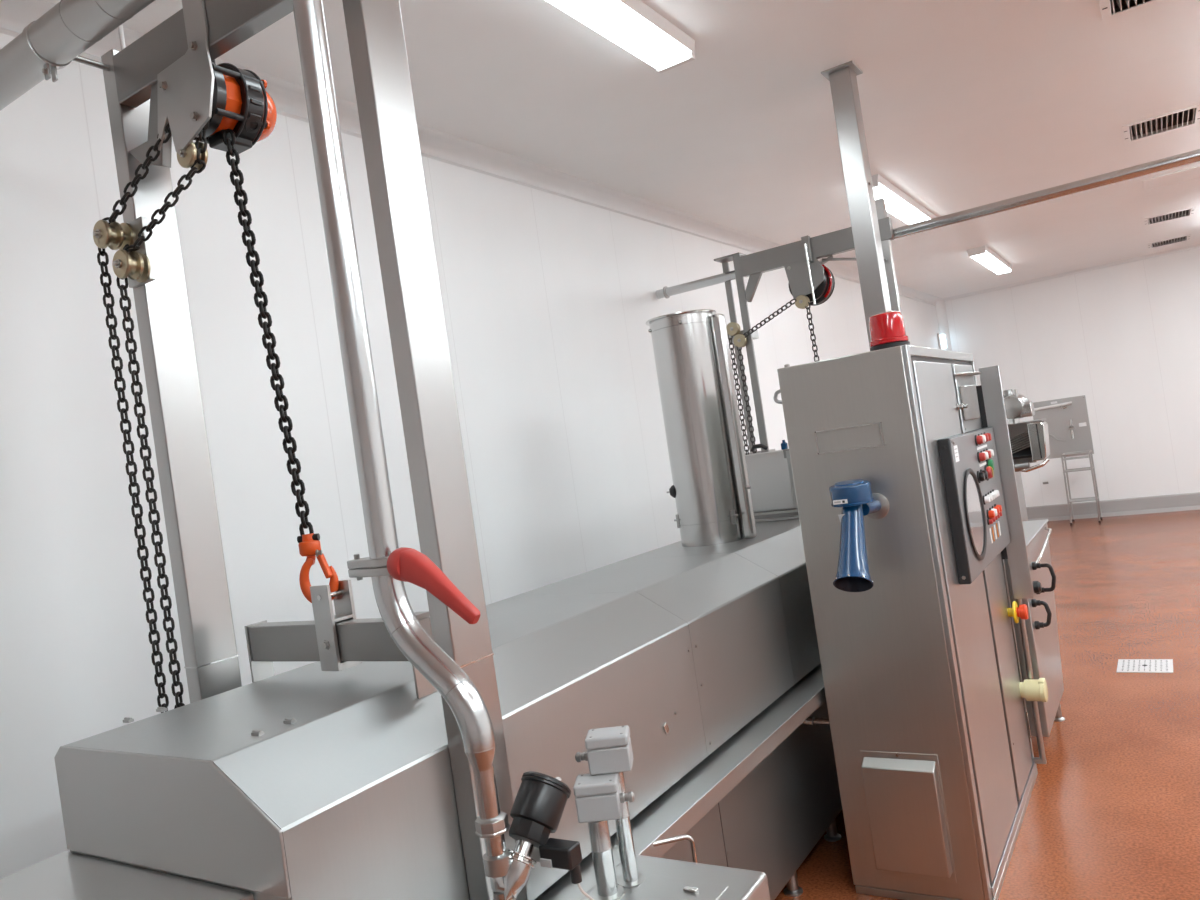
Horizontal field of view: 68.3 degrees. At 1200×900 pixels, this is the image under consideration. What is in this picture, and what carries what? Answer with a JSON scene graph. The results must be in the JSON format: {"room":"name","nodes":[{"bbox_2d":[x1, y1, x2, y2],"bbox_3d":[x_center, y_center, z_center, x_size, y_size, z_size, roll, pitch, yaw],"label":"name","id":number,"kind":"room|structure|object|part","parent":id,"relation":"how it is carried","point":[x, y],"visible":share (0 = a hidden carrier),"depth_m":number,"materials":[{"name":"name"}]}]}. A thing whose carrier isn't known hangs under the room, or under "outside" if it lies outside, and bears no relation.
{"room":"processing plant","nodes":[
{"label":"processing plant","id":0,"kind":"room"},
{"bbox_2d":[0,33,939,878],"bbox_3d":[0.197,0.076,5.460,0.080,3.390,18.404,-9,-1,34],"label":"wall","id":1,"kind":"structure","parent":0,"point":[548,300],"depth_m":3.37,"materials":[{"name":"white paint"}]},
{"bbox_2d":[0,0,941,305],"bbox_3d":[0.035,-1.546,5.436,0.095,0.095,18.004,-9,-1,34],"label":"trim","id":2,"kind":"structure","parent":1,"relation":"attached to","point":[289,99],"depth_m":4.61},
{"bbox_2d":[656,149,1199,298],"bbox_3d":[3.431,-1.505,3.919,7.319,0.080,0.080,-9,-1,33],"label":"pipe","id":3,"kind":"object","parent":1,"relation":"attached to","point":[1193,156],"visible":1,"depth_m":4.67,"materials":[{"name":"silver metal"}]},
{"bbox_2d":[937,333,946,349],"bbox_3d":[4.936,-1.564,12.758,0.078,0.240,0.180,-9,-1,33],"label":"lamp","id":4,"kind":"object","parent":1,"relation":"attached to","point":[941,337],"visible":0.87,"depth_m":12.70,"materials":[{"name":"white ceramic"}]},
{"bbox_2d":[45,0,1199,297],"bbox_3d":[3.003,-2.063,3.512,7.750,0.020,18.400,-9,-1,33],"label":"ceiling","id":5,"kind":"structure","parent":0,"point":[966,104],"depth_m":4.51,"materials":[{"name":"white paint"}]},
{"bbox_2d":[118,24,125,49],"bbox_3d":[-1.281,-1.234,2.334,0.012,0.422,0.012,-9,-1,33],"label":"rod","id":6,"kind":"object","parent":5,"relation":"hanging from","point":[120,28],"visible":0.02,"depth_m":2.33,"materials":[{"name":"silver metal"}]},
{"bbox_2d":[546,0,694,73],"bbox_3d":[-0.192,-1.560,2.861,0.188,0.076,1.900,-9,-1,33],"label":"ceiling light","id":7,"kind":"object","parent":5,"relation":"attached to","point":[632,25],"visible":1,"depth_m":3.31,"materials":[{"name":"white plastic"}]},
{"bbox_2d":[871,174,935,224],"bbox_3d":[2.301,-1.865,6.787,0.188,0.076,1.900,-9,-1,33],"label":"ceiling light","id":8,"kind":"object","parent":5,"relation":"attached to","point":[899,204],"visible":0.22,"depth_m":6.60,"materials":[{"name":"white plastic"}]},
{"bbox_2d":[967,245,1011,274],"bbox_3d":[4.413,-2.126,9.984,0.188,0.076,1.900,-9,-1,33],"label":"ceiling light","id":9,"kind":"object","parent":5,"relation":"attached to","point":[984,255],"visible":1,"depth_m":9.69,"materials":[{"name":"white plastic"}]},
{"bbox_2d":[971,251,1010,273],"bbox_3d":[4.416,-2.101,9.984,0.167,0.026,1.840,-9,-1,33],"label":"diffuser","id":10,"kind":"object","parent":9,"relation":"attached to","point":[989,259],"depth_m":9.82,"materials":[{"name":"white plastic"}]},
{"bbox_2d":[1099,0,1163,20],"bbox_3d":[2.307,-2.032,3.671,0.440,0.178,0.490,-9,-1,33],"label":"ceiling vent","id":11,"kind":"object","parent":5,"relation":"in","point":[1107,7],"visible":1,"depth_m":3.90,"materials":[{"name":"silver metal"}]},
{"bbox_2d":[1122,104,1199,143],"bbox_3d":[3.636,-2.195,5.747,0.440,0.178,0.490,-9,-1,33],"label":"ceiling vent","id":12,"kind":"object","parent":5,"relation":"in","point":[1192,113],"visible":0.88,"depth_m":5.86,"materials":[{"name":"silver metal"}]},
{"bbox_2d":[1143,207,1194,225],"bbox_3d":[5.794,-2.461,9.034,0.440,0.178,0.490,-9,-1,33],"label":"ceiling vent","id":13,"kind":"object","parent":5,"relation":"in","point":[1188,211],"visible":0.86,"depth_m":9.14,"materials":[{"name":"silver metal"}]},
{"bbox_2d":[1147,234,1190,248],"bbox_3d":[6.840,-2.589,10.662,0.440,0.178,0.490,-9,-1,33],"label":"ceiling vent","id":14,"kind":"object","parent":5,"relation":"in","point":[1181,238],"visible":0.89,"depth_m":10.77,"materials":[{"name":"silver metal"}]},
{"bbox_2d":[1142,166,1199,191],"bbox_3d":[4.757,-2.250,7.334,0.443,0.006,0.503,-9,-1,33],"label":"ceiling hatch","id":15,"kind":"object","parent":5,"relation":"attached to","point":[1193,173],"visible":1,"depth_m":7.34,"materials":[{"name":"white plastic"}]},
{"bbox_2d":[775,510,1199,899],"bbox_3d":[3.491,1.286,3.463,7.750,0.050,18.400,-9,-1,33],"label":"floor","id":16,"kind":"structure","parent":0,"point":[1112,812],"depth_m":4.30,"materials":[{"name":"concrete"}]},
{"bbox_2d":[579,854,769,899],"bbox_3d":[0.013,1.329,1.549,0.341,0.810,0.950,-9,-1,33],"label":"housing","id":17,"kind":"object","parent":16,"relation":"on","point":[665,879],"visible":0.88,"depth_m":1.85,"materials":[{"name":"silver metal"}]},
{"bbox_2d":[292,0,581,899],"bbox_3d":[-0.300,-0.057,1.528,0.349,2.022,0.201,-9,-1,33],"label":"pipe","id":18,"kind":"object","parent":17,"relation":"on","point":[540,801],"visible":1,"depth_m":1.51,"materials":[{"name":"silver metal"}]},
{"bbox_3d":[-0.263,0.220,1.439,0.159,0.128,0.042,-9,-1,33],"label":"lever","id":19,"kind":"part","parent":18,"relation":"part of","materials":[{"name":"red plastic"}]},
{"bbox_3d":[-0.115,0.677,1.494,0.065,0.033,0.006,-9,-1,33],"label":"mount plate","id":20,"kind":"part","parent":18,"relation":"part of","materials":[{"name":"silver metal"}]},
{"bbox_2d":[577,883,593,899],"bbox_3d":[0.002,0.811,1.621,0.047,0.222,0.362,-8,-1,1],"label":"cable","id":21,"kind":"object","parent":18,"relation":"attached to","point":[578,884],"visible":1,"depth_m":1.45,"materials":[{"name":"white plastic"}]},
{"bbox_2d":[573,772,634,899],"bbox_3d":[0.024,0.809,1.859,0.121,0.246,0.074,-8,-1,6],"label":"probe","id":22,"kind":"object","parent":17,"relation":"on","point":[600,799],"visible":0.99,"depth_m":1.84,"materials":[{"name":"silver metal"}]},
{"bbox_3d":[-0.006,0.702,1.863,0.092,0.024,0.074,-8,-1,6],"label":"lid","id":23,"kind":"part","parent":22,"relation":"part of","materials":[{"name":"grey plastic"}]},
{"bbox_2d":[575,725,644,888],"bbox_3d":[0.024,0.769,1.907,0.121,0.325,0.074,-8,-1,6],"label":"probe","id":24,"kind":"object","parent":17,"relation":"on","point":[609,749],"visible":0.91,"depth_m":1.89,"materials":[{"name":"silver metal"}]},
{"bbox_3d":[0.017,0.620,1.907,0.092,0.024,0.074,-8,-1,6],"label":"lid","id":25,"kind":"part","parent":24,"relation":"part of","materials":[{"name":"grey plastic"}]},
{"bbox_3d":[0.029,0.928,1.618,0.185,0.004,0.595,-9,-1,33],"label":"lid","id":26,"kind":"part","parent":17,"relation":"part of","materials":[{"name":"silver metal"}]},
{"bbox_2d":[534,663,841,899],"bbox_3d":[0.264,1.347,3.190,1.096,0.750,6.080,-9,-1,33],"label":"trough","id":27,"kind":"object","parent":16,"relation":"on","point":[765,797],"visible":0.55,"depth_m":3.01,"materials":[{"name":"silver metal"}]},
{"bbox_2d":[0,851,253,899],"bbox_3d":[-1.232,1.000,1.041,0.630,0.317,1.505,-9,-1,33],"label":"machine housing","id":28,"kind":"object","parent":27,"relation":"on","point":[66,875],"visible":1,"depth_m":1.64,"materials":[{"name":"silver metal"}]},
{"bbox_2d":[93,0,527,899],"bbox_3d":[-0.757,-0.064,2.036,0.946,2.298,0.216,-9,-1,33],"label":"gantry","id":29,"kind":"object","parent":27,"relation":"on","point":[165,76],"visible":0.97,"depth_m":2.00,"materials":[{"name":"silver metal"}]},
{"bbox_2d":[0,0,154,110],"bbox_3d":[-0.079,-1.126,1.373,4.120,0.139,0.232,-9,-1,33],"label":"pipe","id":30,"kind":"object","parent":29,"relation":"attached to","point":[48,44],"visible":1,"depth_m":2.02,"materials":[{"name":"silver metal"}]},
{"bbox_3d":[-1.299,-0.978,2.217,0.016,0.016,0.134,-9,-1,33],"label":"tie rod","id":31,"kind":"part","parent":30,"relation":"part of","materials":[{"name":"silver metal"}]},
{"bbox_2d":[97,123,171,712],"bbox_3d":[-1.023,0.203,2.178,0.321,2.042,0.039,-9,-1,19],"label":"chain","id":32,"kind":"object","parent":29,"relation":"hanging from","point":[149,159],"visible":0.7,"depth_m":2.23,"materials":[{"name":"metal"}]},
{"bbox_3d":[-1.170,-0.500,2.242,0.095,0.160,0.017,-9,-1,33],"label":"pulley plate","id":33,"kind":"part","parent":29,"relation":"part of","materials":[{"name":"silver metal"}]},
{"bbox_2d":[116,121,208,708],"bbox_3d":[-0.958,0.207,2.146,0.331,2.006,0.044,-9,-1,16],"label":"chain","id":34,"kind":"object","parent":29,"relation":"hanging from","point":[193,171],"visible":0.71,"depth_m":2.19,"materials":[{"name":"metal"}]},
{"bbox_3d":[-1.083,0.050,2.310,0.056,2.176,0.117,-9,-1,33],"label":"post","id":35,"kind":"part","parent":29,"relation":"part of","materials":[{"name":"silver metal"}]},
{"bbox_3d":[-0.998,-0.890,2.103,0.246,0.352,0.008,-9,-1,33],"label":"hoist plate","id":36,"kind":"part","parent":29,"relation":"part of","materials":[{"name":"silver metal"}]},
{"bbox_2d":[194,60,276,153],"bbox_3d":[-0.948,-0.886,2.260,0.205,0.240,0.210,-9,-1,33],"label":"chain hoist","id":37,"kind":"object","parent":29,"relation":"attached to","point":[241,104],"visible":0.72,"depth_m":2.21,"materials":[{"name":"orange metal"}]},
{"bbox_2d":[222,129,338,602],"bbox_3d":[-0.785,-0.216,2.134,0.183,1.194,0.065,-9,-1,33],"label":"chain","id":38,"kind":"object","parent":37,"relation":"hanging from","point":[309,545],"visible":0.95,"depth_m":2.14,"materials":[{"name":"black metal"}]},
{"bbox_3d":[-0.359,-0.124,1.837,0.052,2.298,0.117,-9,-1,33],"label":"post","id":39,"kind":"part","parent":29,"relation":"part of","materials":[{"name":"silver metal"}]},
{"bbox_2d":[54,519,820,899],"bbox_3d":[0.454,0.553,3.642,0.724,0.744,4.750,-9,-1,33],"label":"hood","id":40,"kind":"object","parent":27,"relation":"on","point":[330,777],"visible":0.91,"depth_m":1.97,"materials":[{"name":"silver metal"}]},
{"bbox_3d":[-0.822,0.675,1.647,0.717,0.216,0.006,-9,-1,33],"label":"plate","id":41,"kind":"part","parent":40,"relation":"part of","materials":[{"name":"silver metal"}]},
{"bbox_3d":[-0.404,0.774,2.270,0.717,0.514,1.480,-9,-1,33],"label":"shell panel","id":42,"kind":"part","parent":40,"relation":"part of","materials":[{"name":"silver metal"}]},
{"bbox_3d":[0.196,0.700,3.214,0.717,0.514,0.758,-9,-1,33],"label":"shell panel","id":43,"kind":"part","parent":40,"relation":"part of","materials":[{"name":"silver metal"}]},
{"bbox_2d":[645,309,756,546],"bbox_3d":[0.428,-0.092,3.924,0.325,1.008,0.323,-8,-1,-16],"label":"duct","id":44,"kind":"object","parent":40,"relation":"on","point":[710,489],"visible":1,"depth_m":3.81,"materials":[{"name":"silver metal"}]},
{"bbox_3d":[0.319,0.185,3.930,0.020,0.060,0.060,-8,-1,2],"label":"vent knob","id":45,"kind":"part","parent":44,"relation":"part of","materials":[{"name":"black plastic"}]},
{"bbox_3d":[1.069,0.593,4.589,0.717,0.514,2.503,-9,-1,33],"label":"shell panel","id":46,"kind":"part","parent":40,"relation":"part of","materials":[{"name":"silver metal"}]},
{"bbox_2d":[745,440,798,521],"bbox_3d":[0.920,0.154,4.656,0.356,0.397,0.392,-9,-1,33],"label":"box","id":47,"kind":"object","parent":40,"relation":"on","point":[770,475],"depth_m":4.47,"materials":[{"name":"silver metal"}]},
{"bbox_3d":[0.838,-0.013,4.677,0.099,0.039,0.041,-9,-1,33],"label":"lid handle","id":48,"kind":"part","parent":47,"relation":"part of","materials":[{"name":"silver metal"}]},
{"bbox_3d":[0.849,0.322,4.507,0.355,0.012,0.040,-9,-1,33],"label":"rail","id":49,"kind":"part","parent":47,"relation":"part of","materials":[{"name":"silver metal"}]},
{"bbox_3d":[0.854,0.356,4.507,0.355,0.012,0.040,-9,-1,33],"label":"rail","id":50,"kind":"part","parent":47,"relation":"part of","materials":[{"name":"silver metal"}]},
{"bbox_3d":[0.981,-0.028,4.717,0.036,0.052,0.036,-9,-1,33],"label":"valve knob","id":51,"kind":"part","parent":47,"relation":"part of","materials":[{"name":"blue plastic"}]},
{"bbox_3d":[0.327,1.312,3.366,0.700,0.635,5.650,-9,-1,33],"label":"tank","id":52,"kind":"part","parent":27,"relation":"part of","materials":[{"name":"silver metal"}]},
{"bbox_3d":[0.715,1.585,3.325,0.044,0.128,0.044,-9,-1,33],"label":"leg","id":53,"kind":"part","parent":27,"relation":"part of","materials":[{"name":"silver metal"}]},
{"bbox_2d":[714,198,901,454],"bbox_3d":[1.333,-0.270,5.291,1.090,2.198,0.194,-9,-1,33],"label":"gantry","id":54,"kind":"object","parent":27,"relation":"on","point":[804,272],"visible":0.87,"depth_m":5.31,"materials":[{"name":"silver metal"}]},
{"bbox_3d":[0.823,-1.210,5.577,0.174,0.012,0.135,-9,-1,33],"label":"cap plate","id":55,"kind":"part","parent":54,"relation":"part of","materials":[{"name":"silver metal"}]},
{"bbox_2d":[727,334,748,454],"bbox_3d":[0.881,-0.218,5.508,0.030,1.040,0.018,-9,-1,43],"label":"chain","id":56,"kind":"object","parent":54,"relation":"hanging from","point":[730,343],"visible":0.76,"depth_m":5.51,"materials":[{"name":"grey metal"}]},
{"bbox_3d":[0.950,-0.166,5.649,0.040,2.113,0.015,-9,-1,33],"label":"post","id":57,"kind":"part","parent":54,"relation":"part of","materials":[{"name":"silver metal"}]},
{"bbox_3d":[0.895,-0.716,5.570,0.174,0.060,0.103,-9,-1,33],"label":"tie plate","id":58,"kind":"part","parent":54,"relation":"part of","materials":[{"name":"silver metal"}]},
{"bbox_2d":[736,346,756,453],"bbox_3d":[0.927,-0.193,5.480,0.030,0.944,0.018,-9,-1,43],"label":"chain","id":59,"kind":"object","parent":54,"relation":"hanging from","point":[740,352],"visible":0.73,"depth_m":5.48,"materials":[{"name":"grey metal"}]},
{"bbox_3d":[0.996,-0.175,5.477,0.046,2.113,0.016,-9,-1,33],"label":"post","id":60,"kind":"part","parent":54,"relation":"part of","materials":[{"name":"silver metal"}]},
{"bbox_3d":[1.004,0.036,5.559,0.174,0.060,0.103,-9,-1,33],"label":"tie plate","id":61,"kind":"part","parent":54,"relation":"part of","materials":[{"name":"silver metal"}]},
{"bbox_2d":[743,299,796,337],"bbox_3d":[1.026,-0.796,5.364,0.372,0.165,0.024,-9,-1,34],"label":"chain","id":62,"kind":"object","parent":54,"relation":"hanging from","point":[790,302],"visible":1,"depth_m":5.36,"materials":[{"name":"grey metal"}]},
{"bbox_3d":[1.218,-1.017,5.250,0.235,0.212,0.009,-9,-1,33],"label":"hoist plate","id":63,"kind":"part","parent":54,"relation":"part of","materials":[{"name":"silver metal"}]},
{"bbox_3d":[1.231,-1.033,5.191,0.020,0.360,0.016,-9,-1,33],"label":"guide rod","id":64,"kind":"part","parent":54,"relation":"part of","materials":[{"name":"silver metal"}]},
{"bbox_2d":[789,256,834,305],"bbox_3d":[1.290,-1.020,5.349,0.303,0.272,0.173,-9,-1,33],"label":"chain hoist","id":65,"kind":"object","parent":54,"relation":"attached to","point":[823,292],"visible":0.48,"depth_m":5.30,"materials":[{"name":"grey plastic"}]},
{"bbox_2d":[822,258,886,260],"bbox_3d":[1.455,-1.098,5.096,0.391,0.115,0.041,-9,-1,43],"label":"rod","id":66,"kind":"object","parent":65,"relation":"attached to","point":[823,259],"visible":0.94,"depth_m":5.13,"materials":[{"name":"silver metal"}]},
{"bbox_2d":[805,302,819,361],"bbox_3d":[1.299,-0.428,5.232,0.047,0.912,0.022,-9,-1,33],"label":"chain","id":67,"kind":"object","parent":54,"relation":"hanging from","point":[807,308],"visible":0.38,"depth_m":5.23,"materials":[{"name":"grey metal"}]},
{"bbox_3d":[1.739,-0.333,5.013,0.060,2.198,0.050,-9,-1,33],"label":"post","id":68,"kind":"part","parent":54,"relation":"part of","materials":[{"name":"silver metal"}]},
{"bbox_2d":[802,717,829,724],"bbox_3d":[0.810,1.031,3.365,0.176,0.052,0.052,-9,-1,33],"label":"pipe","id":69,"kind":"object","parent":27,"relation":"attached to","point":[810,720],"visible":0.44,"depth_m":3.35,"materials":[{"name":"silver metal"}]},
{"bbox_3d":[0.967,1.555,3.721,0.044,0.128,0.044,-9,-1,33],"label":"leg","id":70,"kind":"part","parent":27,"relation":"part of","materials":[{"name":"silver metal"}]},
{"bbox_2d":[774,345,1047,899],"bbox_3d":[1.343,0.584,3.634,0.620,1.961,1.316,-9,-1,33],"label":"tall cabinet","id":71,"kind":"object","parent":16,"relation":"on","point":[926,693],"visible":1,"depth_m":3.17,"materials":[{"name":"silver metal"}]},
{"bbox_3d":[0.673,-0.198,3.321,0.046,0.063,0.014,-9,-1,33],"label":"handle","id":72,"kind":"part","parent":71,"relation":"part of","materials":[{"name":"silver metal"}]},
{"bbox_2d":[821,61,891,347],"bbox_3d":[1.234,-1.080,4.135,0.148,1.399,0.172,-9,-1,33],"label":"column","id":73,"kind":"structure","parent":71,"relation":"on","point":[842,78],"depth_m":4.09,"materials":[{"name":"silver metal"}]},
{"bbox_3d":[1.134,-1.767,4.145,0.148,0.010,0.172,-9,-1,33],"label":"ceiling plate","id":74,"kind":"part","parent":73,"relation":"part of","materials":[{"name":"silver metal"}]},
{"bbox_2d":[829,479,888,591],"bbox_3d":[0.858,0.284,2.975,0.152,0.358,0.367,-9,-1,33],"label":"klaxon horn","id":75,"kind":"object","parent":71,"relation":"attached to","point":[856,498],"visible":1,"depth_m":2.93,"materials":[{"name":"blue plastic"}]},
{"bbox_3d":[0.929,0.199,3.053,0.043,0.046,0.122,-9,-1,35],"label":"mount arm","id":76,"kind":"part","parent":75,"relation":"part of","materials":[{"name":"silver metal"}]},
{"bbox_2d":[869,311,909,350],"bbox_3d":[1.015,-0.420,3.127,0.136,0.129,0.136,-9,-1,33],"label":"beacon","id":77,"kind":"object","parent":71,"relation":"on","point":[887,329],"visible":0.94,"depth_m":3.08,"materials":[{"name":"red plastic"}]},
{"bbox_3d":[1.393,-0.386,3.582,0.016,0.035,1.225,-9,-1,33],"label":"frame rail","id":78,"kind":"part","parent":71,"relation":"part of","materials":[{"name":"silver metal"}]},
{"bbox_3d":[1.388,0.569,3.336,0.014,1.820,0.646,-9,-1,33],"label":"door","id":79,"kind":"part","parent":71,"relation":"part of","materials":[{"name":"silver metal"}]},
{"bbox_2d":[954,372,979,375],"bbox_3d":[1.586,-0.326,3.787,0.062,0.008,0.399,-9,-1,33],"label":"bar","id":80,"kind":"object","parent":71,"relation":"attached to","point":[955,373],"depth_m":3.70,"materials":[{"name":"silver metal"}]},
{"bbox_2d":[959,385,979,420],"bbox_3d":[1.589,-0.204,3.783,0.040,0.145,0.258,-9,-1,33],"label":"box","id":81,"kind":"object","parent":71,"relation":"attached to","point":[968,397],"depth_m":3.70,"materials":[{"name":"silver metal"}]},
{"bbox_3d":[1.700,0.531,3.829,0.014,1.820,0.420,-9,-1,33],"label":"door","id":82,"kind":"part","parent":71,"relation":"part of","materials":[{"name":"silver metal"}]},
{"bbox_3d":[1.843,0.147,4.016,0.084,1.063,0.014,-9,-1,33],"label":"guard plate","id":83,"kind":"part","parent":71,"relation":"part of","materials":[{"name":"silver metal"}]},
{"bbox_3d":[1.667,1.479,3.553,0.022,0.036,1.225,-9,-1,33],"label":"frame rail","id":84,"kind":"part","parent":71,"relation":"part of","materials":[{"name":"silver metal"}]},
{"bbox_2d":[1019,678,1047,701],"bbox_3d":[1.934,1.075,3.960,0.116,0.099,0.099,-9,-1,33],"label":"outlet","id":85,"kind":"object","parent":71,"relation":"attached to","point":[1033,690],"depth_m":3.93,"materials":[{"name":"beige plastic"}]},
{"bbox_2d":[1003,389,1049,520],"bbox_3d":[3.343,0.423,7.144,0.660,1.805,0.644,-9,-1,33],"label":"machine","id":86,"kind":"object","parent":16,"relation":"on","point":[1029,440],"visible":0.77,"depth_m":6.84,"materials":[{"name":"silver metal"}]},
{"bbox_2d":[1012,447,1031,458],"bbox_3d":[3.297,0.025,6.919,0.170,0.075,0.115,-9,-1,33],"label":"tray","id":87,"kind":"object","parent":86,"relation":"on","point":[1018,453],"depth_m":6.90,"materials":[{"name":"metal"}]},
{"bbox_3d":[3.266,-0.312,6.793,0.076,0.072,0.005,-9,-1,33],"label":"motor plate","id":88,"kind":"part","parent":86,"relation":"part of","materials":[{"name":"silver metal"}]},
{"bbox_3d":[3.319,-0.214,6.945,0.300,0.012,0.320,-9,-1,33],"label":"bridge plate","id":89,"kind":"part","parent":86,"relation":"part of","materials":[{"name":"silver metal"}]},
{"bbox_3d":[3.304,-0.314,6.852,0.090,0.112,0.140,-9,-1,33],"label":"motor","id":90,"kind":"part","parent":86,"relation":"part of","materials":[{"name":"silver metal"}]},
{"bbox_3d":[3.291,0.124,6.806,0.305,0.089,0.058,-9,-1,33],"label":"guard rail","id":91,"kind":"part","parent":86,"relation":"part of","materials":[{"name":"silver metal"}]},
{"bbox_2d":[1004,519,1064,736],"bbox_3d":[2.168,0.957,4.681,0.581,1.017,1.180,-9,-1,33],"label":"cabinet","id":92,"kind":"object","parent":16,"relation":"on","point":[1041,623],"visible":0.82,"depth_m":4.32,"materials":[{"name":"silver metal"}]},
{"bbox_3d":[2.042,0.467,4.687,0.491,0.012,1.120,-9,-1,33],"label":"plate","id":93,"kind":"part","parent":92,"relation":"part of","materials":[{"name":"silver metal"}]},
{"bbox_3d":[2.309,0.506,4.608,0.046,0.119,0.679,-9,-1,33],"label":"grab rail","id":94,"kind":"part","parent":92,"relation":"part of","materials":[{"name":"silver metal"}]},
{"bbox_3d":[2.078,0.769,4.154,0.076,0.124,0.019,-9,-1,33],"label":"handle","id":95,"kind":"part","parent":92,"relation":"part of","materials":[{"name":"black plastic"}]},
{"bbox_3d":[2.168,0.622,4.311,0.096,0.139,0.019,-9,-1,33],"label":"handle","id":96,"kind":"part","parent":92,"relation":"part of","materials":[{"name":"black plastic"}]},
{"bbox_3d":[2.423,1.348,4.704,0.040,0.150,0.040,-9,-1,33],"label":"leg","id":97,"kind":"part","parent":92,"relation":"part of","materials":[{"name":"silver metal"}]},
{"bbox_2d":[1061,450,1102,524],"bbox_3d":[6.358,0.493,11.695,0.361,0.931,0.371,-9,-1,33],"label":"stand","id":98,"kind":"object","parent":16,"relation":"on","point":[1065,470],"visible":1,"depth_m":11.65,"materials":[{"name":"silver metal"}]},
{"bbox_3d":[6.133,0.515,11.638,0.033,0.890,0.021,-9,-1,33],"label":"leg","id":99,"kind":"part","parent":98,"relation":"part of","materials":[{"name":"silver metal"}]},
{"bbox_3d":[6.315,0.493,11.924,0.033,0.890,0.021,-9,-1,33],"label":"leg","id":100,"kind":"part","parent":98,"relation":"part of","materials":[{"name":"silver metal"}]},
{"bbox_3d":[6.297,0.042,11.698,0.334,0.022,0.355,-9,-1,33],"label":"rail","id":101,"kind":"part","parent":98,"relation":"part of","materials":[{"name":"silver metal"}]},
{"bbox_2d":[1063,455,1091,459],"bbox_3d":[6.301,0.104,11.701,0.330,0.007,0.340,-9,-1,33],"label":"shelf","id":102,"kind":"object","parent":98,"relation":"attached to","point":[1089,456],"depth_m":11.64,"materials":[{"name":"silver metal"}]},
{"bbox_2d":[1066,468,1090,470],"bbox_3d":[6.324,0.263,11.698,0.330,0.004,0.340,-9,-1,33],"label":"shelf","id":103,"kind":"object","parent":98,"relation":"attached to","point":[1076,469],"depth_m":11.72,"materials":[{"name":"silver metal"}]},
{"bbox_3d":[6.324,0.261,11.698,0.342,0.016,0.351,-9,-1,33],"label":"shelf rail","id":104,"kind":"part","parent":98,"relation":"part of","materials":[{"name":"silver metal"}]},
{"bbox_2d":[1069,497,1094,501],"bbox_3d":[6.382,0.658,11.693,0.330,0.004,0.340,-9,-1,33],"label":"shelf","id":105,"kind":"object","parent":98,"relation":"attached to","point":[1087,498],"depth_m":11.71,"materials":[{"name":"silver metal"}]},
{"bbox_3d":[6.381,0.656,11.693,0.342,0.016,0.351,-9,-1,33],"label":"shelf rail","id":106,"kind":"part","parent":98,"relation":"part of","materials":[{"name":"silver metal"}]},
{"bbox_3d":[6.403,0.473,11.463,0.021,0.890,0.021,-9,-1,33],"label":"leg","id":107,"kind":"part","parent":98,"relation":"part of","materials":[{"name":"silver metal"}]},
{"bbox_3d":[6.585,0.451,11.750,0.021,0.890,0.021,-9,-1,33],"label":"leg","id":108,"kind":"part","parent":98,"relation":"part of","materials":[{"name":"silver metal"}]},
{"bbox_2d":[1117,659,1172,672],"bbox_3d":[3.313,1.311,5.382,0.290,0.005,0.290,-9,-1,33],"label":"floor drain","id":109,"kind":"object","parent":16,"relation":"on","point":[1124,665],"visible":1,"depth_m":5.37,"materials":[{"name":"metal"}]},
{"bbox_2d":[1033,395,1093,458],"bbox_3d":[6.364,-0.303,12.190,0.672,0.805,0.013,-9,-1,33],"label":"cabinet","id":110,"kind":"object","parent":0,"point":[1057,418],"visible":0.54,"depth_m":12.16,"materials":[{"name":"silver metal"}]},
{"bbox_2d":[1034,401,1071,410],"bbox_3d":[6.237,-0.590,12.185,0.472,0.088,0.101,-9,-1,33],"label":"bar","id":111,"kind":"object","parent":110,"relation":"attached to","point":[1065,403],"visible":0.99,"depth_m":12.15,"materials":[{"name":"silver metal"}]},
{"bbox_2d":[1068,419,1086,438],"bbox_3d":[6.500,-0.295,12.053,0.225,0.261,0.080,-9,-1,33],"label":"tap","id":112,"kind":"object","parent":110,"relation":"attached to","point":[1071,428],"visible":1,"depth_m":12.07,"materials":[{"name":"silver metal"}]},
{"bbox_2d":[945,248,1199,506],"bbox_3d":[8.170,-1.002,11.057,7.450,3.390,0.100,-9,-1,33],"label":"wall","id":113,"kind":"structure","parent":0,"point":[1125,338],"depth_m":11.85,"materials":[{"name":"white paint"}]},
{"bbox_2d":[935,300,951,350],"bbox_3d":[5.175,-0.581,12.861,0.110,3.230,0.120,-9,-1,33],"label":"trim","id":114,"kind":"structure","parent":113,"relation":"attached to","point":[940,304],"depth_m":12.87,"materials":[{"name":"white paint"}]},
{"bbox_2d":[942,244,1199,300],"bbox_3d":[7.913,-2.635,11.005,7.200,0.048,0.048,-9,-1,33],"label":"trim","id":115,"kind":"structure","parent":113,"relation":"attached to","point":[1196,246],"depth_m":11.97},
{"bbox_2d":[1026,492,1199,520],"bbox_3d":[8.389,0.550,10.932,7.150,0.220,0.080,-9,-1,33],"label":"baseboard","id":116,"kind":"structure","parent":113,"relation":"attached to","point":[1187,501],"depth_m":11.85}
]}

